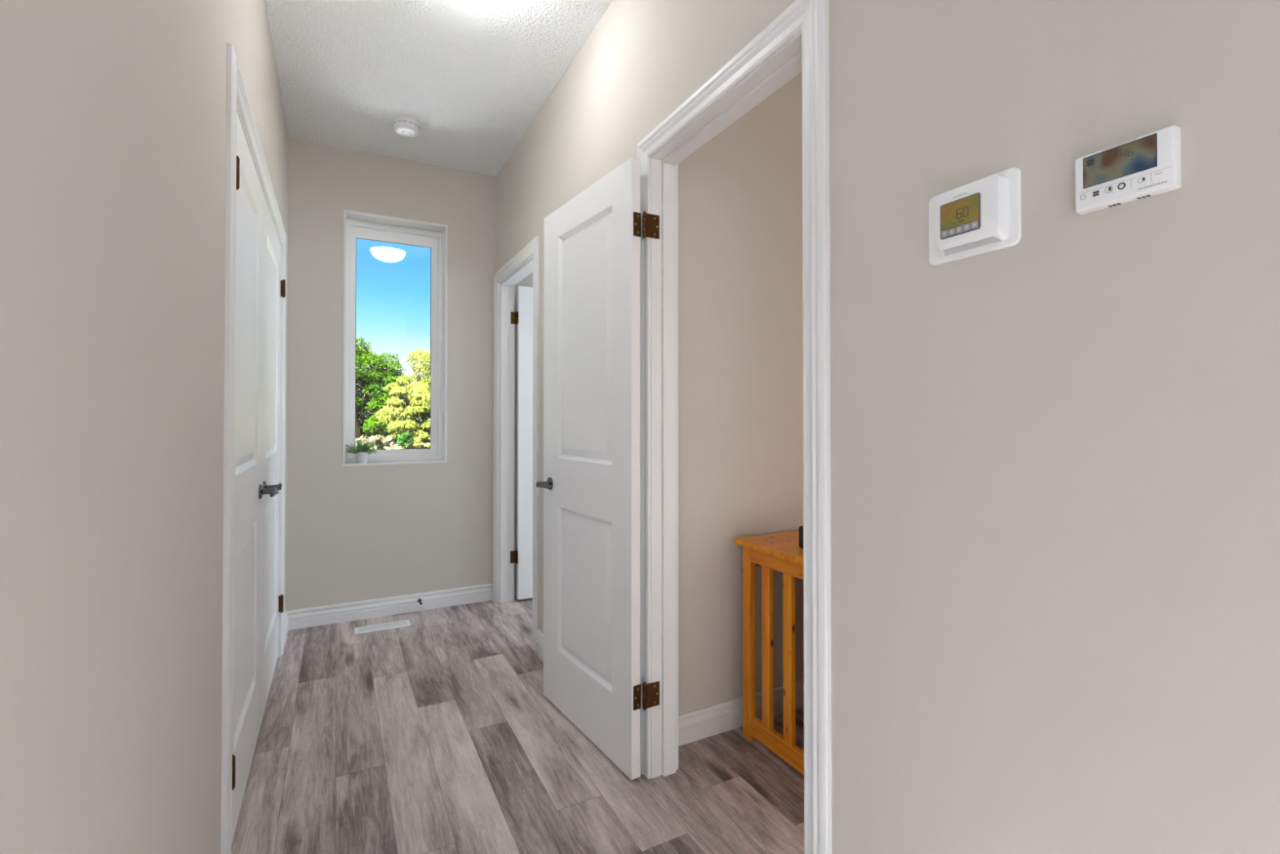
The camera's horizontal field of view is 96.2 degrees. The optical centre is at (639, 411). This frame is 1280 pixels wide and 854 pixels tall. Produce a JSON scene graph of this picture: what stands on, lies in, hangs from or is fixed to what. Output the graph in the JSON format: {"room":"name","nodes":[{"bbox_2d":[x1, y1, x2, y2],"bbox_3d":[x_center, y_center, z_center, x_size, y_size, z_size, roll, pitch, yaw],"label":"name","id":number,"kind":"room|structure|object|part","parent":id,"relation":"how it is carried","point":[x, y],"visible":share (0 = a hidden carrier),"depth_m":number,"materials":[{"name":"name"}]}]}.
{"room":"home hallway","nodes":[
{"label":"home hallway","id":0,"kind":"room"},
{"bbox_2d":[0,0,288,853],"bbox_3d":[-1.504,-0.182,1.521,0.750,2.745,3.392,0,-1,-28],"label":"wall","id":1,"kind":"structure","parent":0,"point":[113,113],"depth_m":0.72,"materials":[{"name":"grey paint"}]},
{"bbox_2d":[220,43,286,853],"bbox_3d":[-1.458,0.144,2.130,0.131,2.104,1.670,0,-1,-28],"label":"door frame","id":2,"kind":"structure","parent":1,"relation":"attached to","point":[237,99],"depth_m":1.43,"materials":[{"name":"white paint"}]},
{"bbox_2d":[231,112,278,841],"bbox_3d":[-1.227,0.177,1.818,0.094,2.008,0.766,0,-1,-28],"label":"door","id":3,"kind":"structure","parent":1,"relation":"in","point":[249,491],"depth_m":1.81,"materials":[{"name":"white paint"}]},
{"bbox_3d":[-1.361,0.291,2.109,0.059,0.053,0.053,0,-1,-28],"label":"handle","id":4,"kind":"part","parent":3,"relation":"part of","materials":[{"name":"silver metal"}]},
{"bbox_3d":[-1.317,0.291,2.069,0.018,0.023,0.114,0,-1,-28],"label":"lever","id":5,"kind":"part","parent":3,"relation":"part of","materials":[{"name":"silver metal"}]},
{"bbox_2d":[259,195,285,728],"bbox_3d":[-1.585,0.184,2.496,0.094,2.008,0.766,0,-1,-28],"label":"door","id":6,"kind":"structure","parent":1,"relation":"in","point":[271,603],"depth_m":2.45,"materials":[{"name":"white paint"}]},
{"bbox_3d":[-1.420,0.292,2.219,0.059,0.053,0.053,0,-1,-28],"label":"handle","id":7,"kind":"part","parent":6,"relation":"part of","materials":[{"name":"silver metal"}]},
{"bbox_3d":[-1.767,0.941,2.817,0.010,0.078,0.002,0,-1,-28],"label":"hinge plate","id":8,"kind":"part","parent":6,"relation":"part of","materials":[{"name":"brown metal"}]},
{"bbox_2d":[284,611,288,646],"bbox_3d":[-1.878,1.153,3.035,0.014,0.104,0.342,0,-1,-28],"label":"baseboard","id":9,"kind":"structure","parent":1,"relation":"attached to","point":[286,618],"depth_m":3.06,"materials":[{"name":"white paint"}]},
{"bbox_2d":[285,136,533,610],"bbox_3d":[-0.465,-0.157,4.095,5.400,2.745,0.190,0,-1,-28],"label":"wall","id":10,"kind":"structure","parent":0,"point":[359,532],"depth_m":3.41,"materials":[{"name":"grey paint"}]},
{"bbox_2d":[285,582,492,630],"bbox_3d":[-1.457,1.157,3.443,1.140,0.104,0.014,0,-1,-28],"label":"baseboard","id":11,"kind":"structure","parent":10,"relation":"attached to","point":[371,608],"depth_m":3.41,"materials":[{"name":"white paint"}]},
{"bbox_2d":[342,209,447,466],"bbox_3d":[-1.500,-0.428,3.533,0.578,1.488,0.163,0,-1,-28],"label":"window","id":12,"kind":"structure","parent":10,"relation":"in","point":[361,225],"depth_m":3.58,"materials":[{"name":"white paint"}]},
{"bbox_2d":[345,438,381,462],"bbox_3d":[-1.650,0.228,3.417,0.200,0.149,0.145,0,-1,-28],"label":"potted plant","id":13,"kind":"object","parent":12,"relation":"on","point":[362,454],"visible":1,"depth_m":3.39,"materials":[{"name":"white ceramic"}]},
{"bbox_3d":[-1.653,0.270,3.417,0.069,0.066,0.069,0,-1,-28],"label":"pot","id":14,"kind":"part","parent":13,"relation":"part of","materials":[{"name":"white ceramic"}]},
{"bbox_2d":[417,598,422,604],"bbox_3d":[-1.326,1.147,3.468,0.025,0.025,0.069,0,-1,-28],"label":"door stop","id":15,"kind":"object","parent":10,"relation":"attached to","point":[420,600],"visible":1,"depth_m":3.49,"materials":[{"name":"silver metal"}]},
{"bbox_2d":[265,0,612,177],"bbox_3d":[0.525,-1.630,-0.979,8.400,0.100,10.150,0,-1,-28],"label":"ceiling","id":16,"kind":"structure","parent":0,"point":[474,80],"depth_m":2.59,"materials":[{"name":"white paint"}]},
{"bbox_2d":[392,115,420,137],"bbox_3d":[-1.244,-1.510,3.062,0.138,0.060,0.138,0,-1,-28],"label":"smoke detector","id":17,"kind":"object","parent":16,"relation":"attached to","point":[406,126],"visible":1,"depth_m":3.02,"materials":[{"name":"white plastic"}]},
{"bbox_3d":[-1.244,-1.535,3.062,0.138,0.010,0.138,0,-1,-28],"label":"mounting plate","id":18,"kind":"part","parent":17,"relation":"part of","materials":[{"name":"white plastic"}]},
{"bbox_2d":[458,0,507,7],"bbox_3d":[-0.560,-1.483,1.964,0.336,0.135,0.336,0,-1,-28],"label":"ceiling lamp","id":19,"kind":"object","parent":16,"relation":"attached to","point":[478,3],"visible":1,"depth_m":2.03,"materials":[{"name":"white glass"}]},
{"bbox_2d":[231,595,804,853],"bbox_3d":[0.604,1.165,-0.993,8.356,0.001,10.100,0,-1,-28],"label":"floor","id":20,"kind":"structure","parent":0,"point":[439,733],"depth_m":1.93,"materials":[{"name":"grey laminate"}]},
{"bbox_2d":[354,619,410,634],"bbox_3d":[-1.444,1.204,3.226,0.285,0.006,0.102,0,-1,-28],"label":"floor vent","id":21,"kind":"object","parent":20,"relation":"in","point":[398,624],"visible":1,"depth_m":3.22,"materials":[{"name":"white plastic"}]},
{"bbox_2d":[733,530,804,775],"bbox_3d":[0.958,0.833,2.113,1.046,0.726,0.627,0,-1,-28],"label":"table","id":22,"kind":"object","parent":20,"relation":"on","point":[781,552],"visible":0.24,"depth_m":2.01,"materials":[{"name":"orange wood"}]},
{"bbox_3d":[0.401,0.846,2.115,0.024,0.700,0.046,0,-1,-28],"label":"leg","id":23,"kind":"part","parent":22,"relation":"part of","materials":[{"name":"orange wood"}]},
{"bbox_3d":[0.523,0.519,1.888,0.022,0.050,0.476,0,-1,-28],"label":"rail","id":24,"kind":"part","parent":22,"relation":"part of","materials":[{"name":"orange wood"}]},
{"bbox_3d":[0.523,1.139,1.882,0.022,0.065,0.476,0,-1,-28],"label":"rail","id":25,"kind":"part","parent":22,"relation":"part of","materials":[{"name":"orange wood"}]},
{"bbox_2d":[799,525,803,548],"bbox_3d":[0.586,0.430,1.973,0.074,0.078,0.040,0,-1,-28],"label":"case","id":26,"kind":"object","parent":22,"relation":"on","point":[801,527],"visible":0.16,"depth_m":1.96,"materials":[{"name":"black plastic"}]},
{"bbox_2d":[678,71,803,714],"bbox_3d":[1.448,-0.169,2.839,3.191,2.745,0.110,0,-1,-28],"label":"wall","id":27,"kind":"structure","parent":0,"point":[740,398],"depth_m":2.21,"materials":[{"name":"grey paint"}]},
{"bbox_2d":[678,679,804,746],"bbox_3d":[1.432,1.150,2.747,3.091,0.104,0.014,0,-1,-28],"label":"baseboard","id":28,"kind":"structure","parent":27,"relation":"attached to","point":[695,725],"depth_m":2.14,"materials":[{"name":"white paint"}]},
{"bbox_2d":[495,0,1279,853],"bbox_3d":[0.326,-0.183,1.441,0.098,2.745,5.242,0,-1,-28],"label":"wall","id":29,"kind":"structure","parent":0,"point":[1055,453],"depth_m":0.85,"materials":[{"name":"grey paint"}]},
{"bbox_2d":[493,235,539,648],"bbox_3d":[-0.683,0.156,3.348,0.132,2.104,0.904,0,-1,-28],"label":"door frame","id":30,"kind":"structure","parent":29,"relation":"attached to","point":[526,262],"depth_m":3.66,"materials":[{"name":"white paint"}]},
{"bbox_3d":[-0.632,0.156,3.375,0.017,2.104,0.904,0,-1,-28],"label":"casing","id":31,"kind":"part","parent":30,"relation":"part of","materials":[{"name":"white paint"}]},
{"bbox_2d":[510,285,533,599],"bbox_3d":[-0.455,0.197,3.828,0.795,2.005,0.104,0,-1,-27],"label":"door","id":32,"kind":"structure","parent":29,"relation":"in","point":[523,317],"depth_m":3.69,"materials":[{"name":"white paint"}]},
{"bbox_3d":[-0.818,0.932,3.693,0.032,0.078,0.003,0,-1,-27],"label":"hinge plate","id":33,"kind":"part","parent":32,"relation":"part of","materials":[{"name":"brown metal"}]},
{"bbox_3d":[-0.818,-0.606,3.708,0.032,0.078,0.003,0,-1,-27],"label":"hinge plate","id":34,"kind":"part","parent":32,"relation":"part of","materials":[{"name":"brown metal"}]},
{"bbox_2d":[535,628,542,657],"bbox_3d":[-0.263,1.147,2.423,0.014,0.104,1.106,0,-1,-28],"label":"baseboard","id":35,"kind":"structure","parent":29,"relation":"attached to","point":[539,642],"depth_m":2.86,"materials":[{"name":"white paint"}]},
{"bbox_2d":[536,157,659,779],"bbox_3d":[-0.178,0.180,2.156,0.157,2.008,0.715,0,-1,-39],"label":"door","id":36,"kind":"structure","parent":29,"relation":"in","point":[591,483],"depth_m":2.05,"materials":[{"name":"white paint"}]},
{"bbox_3d":[-0.395,0.295,2.355,0.059,0.053,0.053,0,-1,-33],"label":"handle","id":37,"kind":"part","parent":36,"relation":"part of","materials":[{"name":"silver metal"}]},
{"bbox_3d":[-0.381,0.295,2.297,0.018,0.023,0.114,0,-1,-33],"label":"lever","id":38,"kind":"part","parent":36,"relation":"part of","materials":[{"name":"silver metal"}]},
{"bbox_3d":[-0.010,0.921,1.856,0.029,0.078,0.002,0,-1,-34],"label":"hinge plate","id":39,"kind":"part","parent":36,"relation":"part of","materials":[{"name":"brown metal"}]},
{"bbox_3d":[-0.010,-0.610,1.871,0.029,0.078,0.002,0,-1,-34],"label":"hinge plate","id":40,"kind":"part","parent":36,"relation":"part of","materials":[{"name":"brown metal"}]},
{"bbox_3d":[0.043,0.922,1.874,0.048,0.078,0.003,0,-1,-28],"label":"hinge plate","id":41,"kind":"part","parent":36,"relation":"part of","materials":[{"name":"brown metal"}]},
{"bbox_3d":[0.043,-0.610,1.890,0.048,0.078,0.003,0,-1,-28],"label":"hinge plate","id":42,"kind":"part","parent":36,"relation":"part of","materials":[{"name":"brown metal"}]},
{"bbox_2d":[637,0,831,853],"bbox_3d":[0.243,0.139,1.595,0.132,2.104,0.848,0,-1,-28],"label":"door frame","id":43,"kind":"structure","parent":29,"relation":"attached to","point":[797,41],"depth_m":1.48,"materials":[{"name":"white paint"}]},
{"bbox_3d":[0.294,0.139,1.622,0.017,2.104,0.848,0,-1,-28],"label":"casing","id":44,"kind":"part","parent":43,"relation":"part of","materials":[{"name":"white paint"}]},
{"bbox_2d":[928,167,1021,265],"bbox_3d":[0.526,-0.312,0.926,0.029,0.119,0.150,0,-1,-28],"label":"thermostat","id":45,"kind":"object","parent":29,"relation":"attached to","point":[982,215],"visible":1,"depth_m":0.90,"materials":[{"name":"white plastic"}]},
{"bbox_2d":[1075,124,1182,214],"bbox_3d":[0.628,-0.309,0.743,0.021,0.076,0.107,0,-1,-28],"label":"thermostat","id":46,"kind":"object","parent":29,"relation":"attached to","point":[1149,165],"visible":1,"depth_m":0.73,"materials":[{"name":"white plastic"}]},
{"label":"outside","id":47,"kind":"structure","parent":0,"visible":0},
{"bbox_2d":[360,427,430,448],"bbox_3d":[-29.426,2.791,77.134,160.000,0.200,156.058,0,-1,-28],"label":"ground","id":48,"kind":"structure","parent":47,"point":[397,446],"depth_m":39.92,"materials":[{"name":"white"}]},
{"bbox_2d":[355,435,395,449],"bbox_3d":[-13.862,1.766,29.941,2.134,1.129,1.548,0,-1,-28],"label":"flowering shrub","id":49,"kind":"object","parent":48,"relation":"on","point":[377,439],"visible":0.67,"depth_m":30.20,"materials":[{"name":"beige plant"}]},
{"bbox_2d":[362,413,395,436],"bbox_3d":[-17.256,1.196,38.282,2.337,2.436,1.850,0,-1,-28],"label":"leafy bush","id":50,"kind":"object","parent":48,"relation":"on","point":[373,425],"visible":0.53,"depth_m":37.78,"materials":[{"name":"green plant"}]},
{"bbox_2d":[355,337,408,438],"bbox_3d":[-20.462,-1.519,41.994,8.304,7.950,6.049,0,-1,-24],"label":"leafy tree","id":51,"kind":"object","parent":48,"relation":"on","point":[370,389],"visible":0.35,"depth_m":41.04,"materials":[{"name":"green plant"}]},
{"bbox_2d":[359,412,430,441],"bbox_3d":[-19.850,1.203,46.549,23.852,3.661,3.355,0,-1,-27],"label":"building","id":52,"kind":"structure","parent":48,"relation":"on","point":[362,433],"depth_m":45.52,"materials":[{"name":"green plant"}]},
{"bbox_2d":[374,374,430,448],"bbox_3d":[-14.108,0.036,35.558,4.232,4.709,3.069,0,-1,-23],"label":"willow tree","id":53,"kind":"object","parent":48,"relation":"on","point":[408,409],"visible":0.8,"depth_m":34.83,"materials":[{"name":"yellow plant"}]},
{"bbox_2d":[395,431,413,448],"bbox_3d":[-12.697,1.717,31.063,0.928,1.247,0.624,0,-1,-28],"label":"round bush","id":54,"kind":"object","parent":48,"relation":"on","point":[402,439],"visible":1,"depth_m":30.94,"materials":[{"name":"green plant"}]},
{"bbox_2d":[400,348,430,420],"bbox_3d":[-14.357,-0.992,40.523,4.849,6.858,4.275,0,-1,-12],"label":"willow tree","id":55,"kind":"object","parent":48,"relation":"on","point":[423,357],"visible":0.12,"depth_m":39.19,"materials":[{"name":"yellow plant"}]},
{"bbox_2d":[413,433,430,448],"bbox_3d":[-12.178,1.791,32.353,1.119,1.123,1.021,0,-1,-28],"label":"shrub","id":56,"kind":"object","parent":48,"relation":"on","point":[422,438],"visible":0.97,"depth_m":32.29,"materials":[{"name":"yellow plant"}]}
]}

